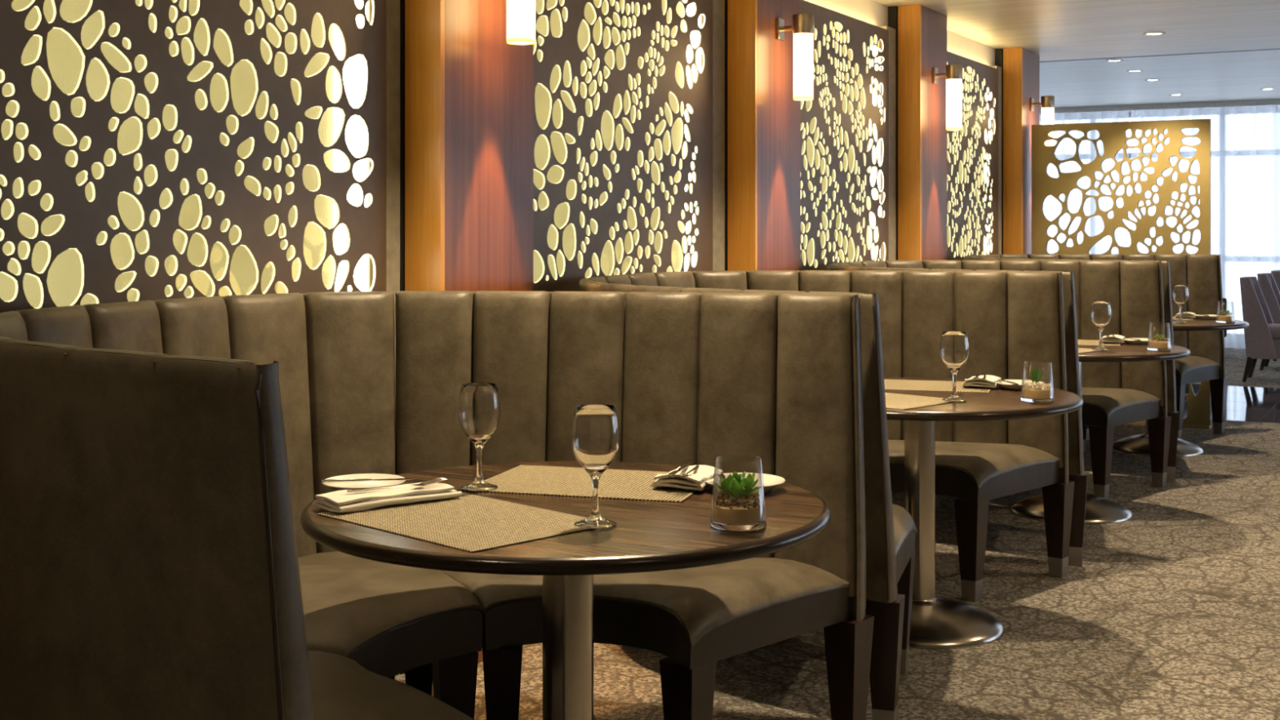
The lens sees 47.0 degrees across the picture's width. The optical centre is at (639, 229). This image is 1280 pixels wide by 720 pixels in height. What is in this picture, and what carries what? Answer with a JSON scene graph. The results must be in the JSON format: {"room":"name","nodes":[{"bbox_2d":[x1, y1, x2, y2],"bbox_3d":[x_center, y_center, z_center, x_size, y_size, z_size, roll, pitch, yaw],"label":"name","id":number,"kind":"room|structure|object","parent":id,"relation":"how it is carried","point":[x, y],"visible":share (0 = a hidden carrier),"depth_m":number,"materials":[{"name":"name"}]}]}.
{"room":"restaurant","nodes":[
{"label":"restaurant","id":0,"kind":"room"},
{"bbox_2d":[395,347,1279,719],"bbox_3d":[3.263,1.316,6.137,12.200,0.100,19.900,0,0,29],"label":"floor","id":1,"kind":"structure","parent":0,"point":[1171,611],"depth_m":4.70,"materials":[{"name":"carpet"}]},
{"bbox_2d":[0,336,474,719],"bbox_3d":[-0.622,0.711,2.294,0.752,1.109,1.178,0,0,-38],"label":"banquette section","id":2,"kind":"object","parent":1,"relation":"on","point":[149,570],"visible":1,"depth_m":1.87,"materials":[{"name":"beige leather"}]},
{"bbox_2d":[307,650,474,719],"bbox_3d":[-0.578,0.825,2.330,0.634,0.098,1.073,0,0,-38],"label":"seat cushion","id":3,"kind":"object","parent":2,"relation":"on","point":[342,689],"depth_m":2.47,"materials":[{"name":"beige leather"}]},
{"bbox_2d":[0,290,484,719],"bbox_3d":[-0.797,0.711,3.118,0.714,1.109,1.291,0,0,29],"label":"banquette section","id":4,"kind":"object","parent":1,"relation":"on","point":[334,352],"visible":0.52,"depth_m":3.37,"materials":[{"name":"beige leather"}]},
{"bbox_2d":[297,551,483,657],"bbox_3d":[-0.752,0.808,3.086,0.598,0.064,1.134,0,0,29],"label":"seat cushion","id":5,"kind":"object","parent":4,"relation":"on","point":[353,606],"depth_m":3.14,"materials":[{"name":"beige leather"}]},
{"bbox_2d":[300,461,831,719],"bbox_3d":[-0.138,0.893,2.819,1.000,0.745,1.000,0,0,29],"label":"round table","id":6,"kind":"object","parent":1,"relation":"on","point":[647,535],"visible":0.74,"depth_m":2.60,"materials":[{"name":"brown wood"}]},
{"bbox_2d":[322,473,405,491],"bbox_3d":[-0.549,0.510,2.928,0.165,0.020,0.165,0,0,29],"label":"plate","id":7,"kind":"object","parent":6,"relation":"on","point":[371,484],"visible":0.64,"depth_m":2.96,"materials":[{"name":"white ceramic"}]},
{"bbox_2d":[321,478,415,483],"bbox_3d":[-0.537,0.497,2.912,0.182,0.007,0.016,0,0,-9],"label":"butter knife","id":8,"kind":"object","parent":7,"relation":"on","point":[353,480],"visible":1,"depth_m":2.91,"materials":[{"name":"metal"}]},
{"bbox_2d":[317,492,591,552],"bbox_3d":[-0.316,0.519,2.637,0.450,0.002,0.320,0,0,45],"label":"placemat","id":9,"kind":"object","parent":6,"relation":"on","point":[469,522],"visible":0.77,"depth_m":2.60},
{"bbox_2d":[312,480,462,512],"bbox_3d":[-0.476,0.504,2.787,0.264,0.025,0.110,0,0,-40],"label":"napkin","id":10,"kind":"object","parent":9,"relation":"on","point":[338,501],"visible":0.96,"depth_m":2.75,"materials":[{"name":"white fabric"}]},
{"bbox_2d":[346,477,447,492],"bbox_3d":[-0.462,0.486,2.795,0.198,0.010,0.024,0,0,-31],"label":"fork","id":11,"kind":"object","parent":10,"relation":"on","point":[438,479],"visible":1,"depth_m":2.81,"materials":[{"name":"metal"}]},
{"bbox_2d":[571,404,619,528],"bbox_3d":[-0.078,0.414,2.579,0.085,0.207,0.085,0,0,29],"label":"wine glass","id":12,"kind":"object","parent":9,"relation":"on","point":[595,431],"visible":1,"depth_m":2.55,"materials":[{"name":"clear glass"}]},
{"bbox_2d":[571,404,619,469],"bbox_3d":[-0.078,0.368,2.579,0.085,0.115,0.085,0,0,29],"label":"bowl","id":13,"kind":"object","parent":12,"relation":"on","point":[595,431],"depth_m":2.55,"materials":[{"name":"clear glass"}]},
{"bbox_2d":[463,464,698,502],"bbox_3d":[-0.091,0.519,3.018,0.450,0.002,0.320,0,0,16],"label":"placemat","id":14,"kind":"object","parent":6,"relation":"on","point":[623,484],"visible":0.74,"depth_m":2.98,"materials":[{"name":"beige fabric"}]},
{"bbox_2d":[457,382,500,490],"bbox_3d":[-0.322,0.414,2.945,0.085,0.207,0.085,0,0,29],"label":"wine glass","id":15,"kind":"object","parent":14,"relation":"on","point":[479,403],"visible":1,"depth_m":2.92,"materials":[{"name":"clear glass"}]},
{"bbox_2d":[457,382,500,439],"bbox_3d":[-0.322,0.368,2.945,0.085,0.115,0.085,0,0,29],"label":"bowl","id":16,"kind":"object","parent":15,"relation":"on","point":[479,403],"depth_m":2.91,"materials":[{"name":"clear glass"}]},
{"bbox_2d":[650,464,722,490],"bbox_3d":[0.098,0.500,2.977,0.118,0.032,0.150,0,0,22],"label":"napkin","id":17,"kind":"object","parent":14,"relation":"on","point":[696,478],"visible":0.8,"depth_m":2.93,"materials":[{"name":"white fabric"}]},
{"bbox_2d":[666,461,693,477],"bbox_3d":[0.080,0.487,2.984,0.016,0.007,0.182,0,0,16],"label":"butter knife","id":18,"kind":"object","parent":17,"relation":"on","point":[689,464],"visible":0.99,"depth_m":2.99,"materials":[{"name":"metal"}]},
{"bbox_2d":[671,462,702,477],"bbox_3d":[0.099,0.485,2.958,0.024,0.010,0.198,0,0,16],"label":"fork","id":19,"kind":"object","parent":17,"relation":"on","point":[696,466],"visible":1,"depth_m":2.94,"materials":[{"name":"metal"}]},
{"bbox_2d":[710,456,766,531],"bbox_3d":[0.172,0.461,2.578,0.098,0.119,0.098,0,0,-6],"label":"glass","id":20,"kind":"object","parent":6,"relation":"on","point":[739,514],"visible":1,"depth_m":2.56,"materials":[{"name":"clear glass"}]},
{"bbox_2d":[704,472,785,493],"bbox_3d":[0.208,0.510,2.939,0.165,0.020,0.165,0,0,29],"label":"plate","id":21,"kind":"object","parent":6,"relation":"on","point":[771,482],"visible":0.47,"depth_m":2.96,"materials":[{"name":"white ceramic"}]},
{"bbox_2d":[715,472,726,479],"bbox_3d":[0.168,0.497,2.928,0.016,0.007,0.182,0,0,-7],"label":"butter knife","id":22,"kind":"object","parent":21,"relation":"on","point":[719,474],"visible":0.34,"depth_m":2.97,"materials":[{"name":"metal"}]},
{"bbox_2d":[395,290,874,719],"bbox_3d":[-0.084,0.711,3.424,1.212,1.109,0.608,0,0,13],"label":"banquette section","id":23,"kind":"object","parent":1,"relation":"on","point":[735,379],"visible":0.74,"depth_m":3.56,"materials":[{"name":"beige leather"}]},
{"bbox_2d":[440,557,849,645],"bbox_3d":[-0.096,0.825,3.370,1.119,0.098,0.492,0,0,13],"label":"seat cushion","id":24,"kind":"object","parent":23,"relation":"on","point":[722,604],"depth_m":3.26,"materials":[{"name":"brown leather"}]},
{"bbox_2d":[578,270,746,291],"bbox_3d":[0.233,0.711,4.990,0.714,1.109,1.291,0,0,29],"label":"banquette section","id":25,"kind":"object","parent":1,"relation":"on","point":[731,279],"visible":0.16,"depth_m":5.44,"materials":[{"name":"beige leather"}]},
{"bbox_2d":[582,280,917,719],"bbox_3d":[0.393,0.711,4.175,0.752,1.109,1.178,0,0,-38],"label":"banquette section","id":26,"kind":"object","parent":1,"relation":"on","point":[891,530],"visible":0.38,"depth_m":3.63,"materials":[{"name":"beige leather"}]},
{"bbox_2d":[892,503,916,556],"bbox_3d":[0.437,0.825,4.211,0.634,0.098,1.073,0,0,-38],"label":"seat cushion","id":27,"kind":"object","parent":26,"relation":"on","point":[904,527],"depth_m":4.04,"materials":[{"name":"beige leather"}]},
{"bbox_2d":[826,260,957,498],"bbox_3d":[1.263,0.711,6.862,0.714,1.109,1.291,0,0,29],"label":"banquette section","id":28,"kind":"object","parent":1,"relation":"on","point":[880,264],"visible":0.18,"depth_m":7.34,"materials":[{"name":"beige leather"}]},
{"bbox_2d":[746,270,1074,602],"bbox_3d":[0.947,0.711,5.296,1.212,1.109,0.608,0,0,13],"label":"banquette section","id":29,"kind":"object","parent":1,"relation":"on","point":[1009,319],"visible":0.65,"depth_m":5.41,"materials":[{"name":"beige leather"}]},
{"bbox_2d":[888,440,1060,488],"bbox_3d":[0.935,0.825,5.242,1.119,0.098,0.492,0,0,13],"label":"seat cushion","id":30,"kind":"object","parent":29,"relation":"on","point":[959,464],"depth_m":5.15,"materials":[{"name":"beige leather"}]},
{"bbox_2d":[837,265,1087,566],"bbox_3d":[1.423,0.711,6.047,0.752,1.109,1.178,0,0,-38],"label":"banquette section","id":31,"kind":"object","parent":1,"relation":"on","point":[1077,473],"visible":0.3,"depth_m":5.50,"materials":[{"name":"beige leather"}]},
{"bbox_2d":[884,377,1083,649],"bbox_3d":[0.892,0.893,4.691,1.000,0.745,1.000,0,0,29],"label":"round table","id":32,"kind":"object","parent":1,"relation":"on","point":[937,622],"visible":0.43,"depth_m":4.59,"materials":[{"name":"wood"}]},
{"bbox_2d":[884,392,955,409],"bbox_3d":[0.715,0.519,4.509,0.450,0.002,0.320,0,0,45],"label":"placemat","id":33,"kind":"object","parent":32,"relation":"on","point":[893,401],"visible":0.49,"depth_m":4.43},
{"bbox_2d":[940,331,968,401],"bbox_3d":[0.952,0.414,4.452,0.085,0.207,0.085,0,0,29],"label":"wine glass","id":34,"kind":"object","parent":33,"relation":"on","point":[954,346],"visible":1,"depth_m":4.42,"materials":[{"name":"clear glass"}]},
{"bbox_2d":[940,331,968,368],"bbox_3d":[0.952,0.368,4.452,0.085,0.115,0.085,0,0,29],"label":"bowl","id":35,"kind":"object","parent":34,"relation":"on","point":[954,346],"depth_m":4.42,"materials":[{"name":"clear glass"}]},
{"bbox_2d":[884,378,991,392],"bbox_3d":[0.939,0.519,4.890,0.450,0.002,0.320,0,0,16],"label":"placemat","id":36,"kind":"object","parent":32,"relation":"on","point":[890,384],"visible":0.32,"depth_m":4.85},
{"bbox_2d":[961,374,1002,387],"bbox_3d":[1.129,0.500,4.849,0.118,0.032,0.150,0,0,22],"label":"napkin","id":37,"kind":"object","parent":36,"relation":"on","point":[990,381],"visible":0.98,"depth_m":4.80,"materials":[{"name":"white fabric"}]},
{"bbox_2d":[973,373,980,379],"bbox_3d":[1.111,0.487,4.856,0.016,0.007,0.182,0,0,16],"label":"butter knife","id":38,"kind":"object","parent":37,"relation":"on","point":[977,375],"visible":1,"depth_m":4.85,"materials":[{"name":"metal"}]},
{"bbox_2d":[995,379,1044,390],"bbox_3d":[1.238,0.510,4.811,0.165,0.020,0.165,0,0,29],"label":"plate","id":39,"kind":"object","parent":32,"relation":"on","point":[1005,385],"visible":0.55,"depth_m":4.80,"materials":[{"name":"white ceramic"}]},
{"bbox_2d":[999,379,1018,385],"bbox_3d":[1.198,0.497,4.800,0.016,0.007,0.182,0,0,-7],"label":"butter knife","id":40,"kind":"object","parent":39,"relation":"on","point":[1006,381],"visible":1,"depth_m":4.75,"materials":[{"name":"metal"}]},
{"bbox_2d":[1020,361,1053,403],"bbox_3d":[1.203,0.461,4.450,0.098,0.119,0.098,0,0,27],"label":"glass","id":41,"kind":"object","parent":32,"relation":"on","point":[1040,393],"visible":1,"depth_m":4.43,"materials":[{"name":"clear glass"}]},
{"bbox_2d":[963,253,1089,440],"bbox_3d":[2.293,0.711,8.734,0.714,1.109,1.291,0,0,29],"label":"banquette section","id":42,"kind":"object","parent":1,"relation":"on","point":[975,257],"visible":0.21,"depth_m":9.15,"materials":[{"name":"beige leather"}]},
{"bbox_2d":[921,260,1171,499],"bbox_3d":[1.977,0.711,7.168,1.212,1.109,0.608,0,0,13],"label":"banquette section","id":43,"kind":"object","parent":1,"relation":"on","point":[1121,393],"visible":0.47,"depth_m":7.27,"materials":[{"name":"beige leather"}]},
{"bbox_2d":[1082,387,1160,416],"bbox_3d":[1.965,0.825,7.115,1.119,0.098,0.492,0,0,13],"label":"seat cushion","id":44,"kind":"object","parent":43,"relation":"on","point":[1097,402],"depth_m":7.01,"materials":[{"name":"beige leather"}]},
{"bbox_2d":[977,257,1178,480],"bbox_3d":[2.454,0.711,7.920,0.752,1.109,1.178,0,0,-38],"label":"banquette section","id":45,"kind":"object","parent":1,"relation":"on","point":[1171,371],"visible":0.2,"depth_m":7.37,"materials":[{"name":"beige leather"}]},
{"bbox_2d":[1010,338,1190,524],"bbox_3d":[1.923,0.893,6.564,1.000,0.745,1.000,0,0,29],"label":"round table","id":46,"kind":"object","parent":1,"relation":"on","point":[1099,510],"visible":0.33,"depth_m":6.38,"materials":[{"name":"wood"}]},
{"bbox_2d":[1078,347,1103,353],"bbox_3d":[1.745,0.519,6.381,0.450,0.002,0.320,0,0,45],"label":"placemat","id":47,"kind":"object","parent":46,"relation":"on","point":[1081,350],"visible":0.24,"depth_m":6.28,"materials":[{"name":"beige fabric"}]},
{"bbox_2d":[1090,301,1111,350],"bbox_3d":[1.983,0.414,6.324,0.085,0.207,0.085,0,0,29],"label":"wine glass","id":48,"kind":"object","parent":47,"relation":"on","point":[1100,311],"visible":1,"depth_m":6.29,"materials":[{"name":"clear glass"}]},
{"bbox_2d":[1090,301,1111,326],"bbox_3d":[1.983,0.368,6.324,0.085,0.115,0.085,0,0,29],"label":"bowl","id":49,"kind":"object","parent":48,"relation":"on","point":[1100,311],"depth_m":6.29,"materials":[{"name":"clear glass"}]},
{"bbox_2d":[1077,339,1120,346],"bbox_3d":[1.970,0.519,6.762,0.450,0.002,0.320,0,0,16],"label":"placemat","id":50,"kind":"object","parent":46,"relation":"on","point":[1080,342],"visible":0.24,"depth_m":6.69,"materials":[{"name":"beige fabric"}]},
{"bbox_2d":[1098,334,1124,343],"bbox_3d":[2.159,0.500,6.721,0.118,0.032,0.150,0,0,22],"label":"napkin","id":51,"kind":"object","parent":50,"relation":"on","point":[1119,339],"visible":0.88,"depth_m":6.66,"materials":[{"name":"white fabric"}]},
{"bbox_2d":[1123,337,1157,344],"bbox_3d":[2.268,0.510,6.683,0.165,0.020,0.165,0,0,29],"label":"plate","id":52,"kind":"object","parent":46,"relation":"on","point":[1144,340],"visible":0.83,"depth_m":6.64,"materials":[{"name":"white ceramic"}]},
{"bbox_2d":[1125,337,1141,341],"bbox_3d":[2.229,0.497,6.672,0.016,0.007,0.182,0,0,-7],"label":"butter knife","id":53,"kind":"object","parent":52,"relation":"on","point":[1126,338],"visible":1,"depth_m":6.62,"materials":[{"name":"metal"}]},
{"bbox_2d":[1146,323,1171,351],"bbox_3d":[2.233,0.461,6.323,0.098,0.119,0.098,0,0,-30],"label":"glass","id":54,"kind":"object","parent":46,"relation":"on","point":[1157,345],"visible":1,"depth_m":6.30,"materials":[{"name":"clear glass"}]},
{"bbox_2d":[1031,119,1211,429],"bbox_3d":[3.135,0.282,9.626,1.130,1.968,0.090,0,0,29],"label":"screen","id":55,"kind":"object","parent":1,"relation":"on","point":[1113,138],"visible":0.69,"depth_m":9.57,"materials":[{"name":"gold metal"}]},
{"bbox_2d":[1026,253,1228,438],"bbox_3d":[3.007,0.711,9.040,1.212,1.109,0.608,0,0,13],"label":"banquette section","id":56,"kind":"object","parent":1,"relation":"on","point":[1202,273],"visible":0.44,"depth_m":9.13,"materials":[{"name":"beige leather"}]},
{"bbox_2d":[1174,355,1220,376],"bbox_3d":[2.995,0.825,8.987,1.119,0.098,0.492,0,0,13],"label":"seat cushion","id":57,"kind":"object","parent":56,"relation":"on","point":[1189,366],"depth_m":8.90,"materials":[{"name":"brown leather"}]},
{"bbox_2d":[1112,315,1248,457],"bbox_3d":[2.953,0.893,8.436,1.000,0.745,1.000,0,0,29],"label":"round table","id":58,"kind":"object","parent":1,"relation":"on","point":[1139,444],"visible":0.36,"depth_m":8.26,"materials":[{"name":"wood"}]},
{"bbox_2d":[1172,316,1193,319],"bbox_3d":[3.000,0.519,8.635,0.450,0.002,0.320,0,0,16],"label":"placemat","id":59,"kind":"object","parent":58,"relation":"on","point":[1173,317],"visible":0.24,"depth_m":8.52,"materials":[{"name":"beige fabric"}]},
{"bbox_2d":[1175,311,1195,318],"bbox_3d":[3.189,0.500,8.593,0.118,0.032,0.150,0,0,22],"label":"napkin","id":60,"kind":"object","parent":59,"relation":"on","point":[1184,314],"visible":0.93,"depth_m":8.54,"materials":[{"name":"white fabric"}]},
{"bbox_2d":[1194,314,1221,319],"bbox_3d":[3.299,0.510,8.556,0.165,0.020,0.165,0,0,29],"label":"plate","id":61,"kind":"object","parent":58,"relation":"on","point":[1211,316],"visible":0.89,"depth_m":8.51,"materials":[{"name":"white ceramic"}]},
{"bbox_2d":[1216,301,1235,323],"bbox_3d":[3.264,0.461,8.195,0.098,0.119,0.098,0,0,3],"label":"glass","id":62,"kind":"object","parent":58,"relation":"on","point":[1224,318],"visible":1,"depth_m":8.17,"materials":[{"name":"clear glass"}]},
{"bbox_3d":[2.775,0.519,8.254,0.450,0.002,0.320,0,0,45],"label":"placemat","id":63,"kind":"object","parent":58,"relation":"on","visible":0},
{"bbox_2d":[1172,284,1188,322],"bbox_3d":[3.013,0.414,8.196,0.085,0.207,0.085,0,0,29],"label":"wine glass","id":64,"kind":"object","parent":63,"relation":"on","point":[1180,292],"visible":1,"depth_m":8.17,"materials":[{"name":"clear glass"}]},
{"bbox_2d":[1172,284,1188,304],"bbox_3d":[3.013,0.368,8.196,0.085,0.115,0.085,0,0,29],"label":"bowl","id":65,"kind":"object","parent":64,"relation":"on","point":[1180,292],"depth_m":8.16,"materials":[{"name":"clear glass"}]},
{"bbox_2d":[1222,297,1226,337],"bbox_3d":[5.473,0.906,14.673,0.660,0.720,0.720,0,0,17],"label":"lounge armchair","id":66,"kind":"object","parent":1,"relation":"on","point":[1224,300],"visible":0.08,"depth_m":14.24,"materials":[{"name":"fabric"}]},
{"bbox_2d":[1240,276,1279,382],"bbox_3d":[5.295,0.835,12.267,0.530,0.862,0.490,0,0,29],"label":"dining chair","id":67,"kind":"object","parent":1,"relation":"on","point":[1262,335],"visible":1,"depth_m":12.13,"materials":[{"name":"fabric"}]},
{"bbox_2d":[1267,323,1279,339],"bbox_3d":[5.339,0.851,12.243,0.430,0.110,0.370,0,0,29],"label":"seat cushion","id":68,"kind":"object","parent":67,"relation":"on","point":[1274,328],"depth_m":12.10,"materials":[{"name":"fabric"}]},
{"bbox_2d":[1257,272,1279,370],"bbox_3d":[5.873,0.835,13.296,0.530,0.862,0.490,0,0,29],"label":"dining chair","id":69,"kind":"object","parent":1,"relation":"on","point":[1266,281],"visible":0.47,"depth_m":13.16,"materials":[{"name":"fabric"}]},
{"bbox_2d":[1271,270,1279,360],"bbox_3d":[6.398,0.835,14.228,0.530,0.862,0.490,0,0,29],"label":"dining chair","id":70,"kind":"object","parent":1,"relation":"on","point":[1276,273],"visible":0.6,"depth_m":14.11,"materials":[{"name":"fabric"}]},
{"bbox_2d":[871,0,1279,61],"bbox_3d":[3.195,-1.329,2.591,8.900,0.250,13.620,0,0,29],"label":"ceiling","id":71,"kind":"structure","parent":0,"point":[1051,29],"depth_m":8.66,"materials":[{"name":"white paint"}]},
{"bbox_2d":[1142,31,1165,35],"bbox_3d":[3.163,-1.201,9.046,0.132,0.006,0.132,0,0,29],"label":"recessed light","id":72,"kind":"object","parent":71,"relation":"in","point":[1157,33],"visible":1,"depth_m":9.05,"materials":[{"name":"white"}]},
{"bbox_2d":[1039,49,1279,108],"bbox_3d":[6.547,-1.414,12.103,12.200,0.180,6.280,0,0,29],"label":"ceiling","id":73,"kind":"structure","parent":0,"point":[1240,75],"depth_m":13.00,"materials":[{"name":"white paint"}]},
{"bbox_2d":[1105,59,1123,62],"bbox_3d":[3.723,-1.321,11.534,0.132,0.006,0.132,0,0,29],"label":"recessed light","id":74,"kind":"object","parent":73,"relation":"in","point":[1109,60],"visible":1,"depth_m":11.54,"materials":[{"name":"white"}]},
{"bbox_2d":[1126,70,1142,72],"bbox_3d":[4.132,-1.321,12.279,0.132,0.006,0.132,0,0,29],"label":"recessed light","id":75,"kind":"object","parent":73,"relation":"in","point":[1130,71],"visible":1,"depth_m":12.29,"materials":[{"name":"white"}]},
{"bbox_2d":[1145,79,1160,81],"bbox_3d":[4.542,-1.321,13.024,0.132,0.006,0.132,0,0,29],"label":"recessed light","id":76,"kind":"object","parent":73,"relation":"in","point":[1149,80],"visible":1,"depth_m":13.02,"materials":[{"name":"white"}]},
{"bbox_2d":[1039,98,1279,114],"bbox_3d":[7.738,-1.294,14.267,12.200,0.060,0.060,0,0,29],"label":"trim","id":77,"kind":"structure","parent":73,"relation":"attached to","point":[1273,101],"depth_m":15.44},
{"bbox_2d":[1039,48,1279,62],"bbox_3d":[5.409,-1.307,10.036,12.200,0.035,0.100,0,0,29],"label":"trim","id":78,"kind":"structure","parent":73,"relation":"attached to","point":[1275,48],"depth_m":10.88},
{"bbox_2d":[1168,93,1182,95],"bbox_3d":[5.270,-1.321,14.450,0.132,0.006,0.132,0,0,29],"label":"recessed light","id":79,"kind":"object","parent":73,"relation":"in","point":[1171,94],"visible":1,"depth_m":14.44,"materials":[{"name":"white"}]},
{"bbox_2d":[1260,88,1275,89],"bbox_3d":[5.918,-1.321,13.865,0.132,0.006,0.132,0,0,29],"label":"recessed light","id":80,"kind":"object","parent":73,"relation":"in","point":[1263,88],"visible":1,"depth_m":13.86,"materials":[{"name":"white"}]},
{"bbox_3d":[7.873,-1.307,14.512,12.200,0.025,0.180,0,0,29],"label":"trim","id":81,"kind":"structure","parent":73,"relation":"attached to","visible":0},
{"bbox_2d":[1039,111,1128,254],"bbox_3d":[3.947,-0.024,16.661,3.050,2.540,0.133,0,0,29],"label":"sheer curtain","id":82,"kind":"object","parent":81,"relation":"hanging from","point":[1066,148],"visible":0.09,"depth_m":16.14,"materials":[{"name":"white fabric"}]},
{"bbox_2d":[1131,105,1279,348],"bbox_3d":[6.764,-0.024,15.112,3.320,2.540,0.131,0,0,29],"label":"sheer curtain","id":83,"kind":"object","parent":81,"relation":"hanging from","point":[1245,141],"visible":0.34,"depth_m":15.41,"materials":[{"name":"white fabric"}]},
{"bbox_3d":[8.041,-0.134,14.819,12.200,2.800,0.120,0,0,29],"label":"wall","id":84,"kind":"structure","parent":0,"visible":0},
{"bbox_2d":[1128,112,1131,246],"bbox_3d":[8.041,-0.059,14.819,12.250,2.470,0.080,0,0,29],"label":"window","id":85,"kind":"structure","parent":84,"relation":"in","point":[1129,113],"depth_m":16.26,"materials":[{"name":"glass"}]},
{"bbox_3d":[-0.676,0.031,4.538,0.240,2.470,13.300,0,0,29],"label":"wall","id":86,"kind":"structure","parent":0,"visible":0},
{"bbox_2d":[0,0,386,312],"bbox_3d":[-1.071,0.081,3.507,0.058,2.270,1.402,0,0,29],"label":"perforated panel","id":87,"kind":"object","parent":86,"relation":"attached to","point":[150,149],"visible":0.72,"depth_m":3.48,"materials":[{"name":"brown metal"}]},
{"bbox_2d":[400,0,533,674],"bbox_3d":[-0.528,0.031,4.371,0.180,2.470,0.496,0,0,29],"label":"pilaster","id":88,"kind":"object","parent":86,"relation":"attached to","point":[466,92],"visible":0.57,"depth_m":4.22,"materials":[{"name":"brown wood"}]},
{"bbox_2d":[506,0,535,44],"bbox_3d":[-0.376,-0.719,4.298,0.156,0.354,0.089,0,0,29],"label":"wall lamp","id":89,"kind":"object","parent":88,"relation":"attached to","point":[521,14],"visible":1,"depth_m":4.25,"materials":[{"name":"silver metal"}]},
{"bbox_2d":[533,0,712,291],"bbox_3d":[-0.069,0.081,5.328,0.058,2.270,1.402,0,0,29],"label":"perforated panel","id":90,"kind":"object","parent":86,"relation":"attached to","point":[623,89],"visible":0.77,"depth_m":5.28,"materials":[{"name":"brown metal"}]},
{"bbox_2d":[386,0,1001,676],"bbox_3d":[0.825,0.094,6.966,0.048,2.344,6.485,0,0,29],"label":"trim","id":91,"kind":"structure","parent":86,"relation":"attached to","point":[393,6],"depth_m":5.97,"materials":[{"name":"brown wood"}]},
{"bbox_2d":[724,0,800,271],"bbox_3d":[0.502,0.031,6.243,0.180,2.470,0.496,0,0,29],"label":"pilaster","id":92,"kind":"object","parent":86,"relation":"attached to","point":[762,116],"visible":0.56,"depth_m":6.06,"materials":[{"name":"brown wood"}]},
{"bbox_2d":[776,13,813,100],"bbox_3d":[0.655,-0.719,6.170,0.156,0.354,0.089,0,0,29],"label":"wall lamp","id":93,"kind":"object","parent":92,"relation":"attached to","point":[802,28],"visible":1,"depth_m":6.12,"materials":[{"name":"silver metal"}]},
{"bbox_2d":[800,0,888,271],"bbox_3d":[0.954,0.081,7.186,0.058,2.270,1.402,0,0,29],"label":"perforated panel","id":94,"kind":"object","parent":86,"relation":"attached to","point":[845,126],"visible":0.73,"depth_m":7.25,"materials":[{"name":"brown metal"}]},
{"bbox_2d":[804,0,995,66],"bbox_3d":[-0.704,-1.131,4.236,0.003,0.144,12.743,0,0,29],"label":"trim","id":95,"kind":"structure","parent":86,"relation":"attached to","point":[870,11],"depth_m":7.86,"materials":[{"name":"paint"}]},
{"bbox_2d":[888,4,946,260],"bbox_3d":[1.533,0.031,8.116,0.180,2.470,0.496,0,0,29],"label":"pilaster","id":96,"kind":"object","parent":86,"relation":"attached to","point":[921,31],"visible":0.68,"depth_m":7.92,"materials":[{"name":"brown wood"}]},
{"bbox_2d":[933,64,962,130],"bbox_3d":[1.685,-0.719,8.042,0.156,0.354,0.089,0,0,29],"label":"wall lamp","id":97,"kind":"object","parent":96,"relation":"attached to","point":[953,75],"visible":1,"depth_m":7.99,"materials":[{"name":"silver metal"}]},
{"bbox_2d":[946,51,998,260],"bbox_3d":[1.998,0.081,9.083,0.058,2.270,1.402,0,0,29],"label":"perforated panel","id":98,"kind":"object","parent":86,"relation":"attached to","point":[972,151],"visible":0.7,"depth_m":9.21,"materials":[{"name":"brown metal"}]},
{"bbox_2d":[995,47,1039,253],"bbox_3d":[2.563,0.031,9.988,0.180,2.470,0.496,0,0,29],"label":"pilaster","id":99,"kind":"object","parent":86,"relation":"attached to","point":[1020,67],"visible":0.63,"depth_m":9.79,"materials":[{"name":"brown wood"}]},
{"bbox_2d":[1030,95,1054,146],"bbox_3d":[2.715,-0.719,9.914,0.156,0.354,0.089,0,0,29],"label":"wall lamp","id":100,"kind":"object","parent":99,"relation":"attached to","point":[1047,102],"visible":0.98,"depth_m":9.87,"materials":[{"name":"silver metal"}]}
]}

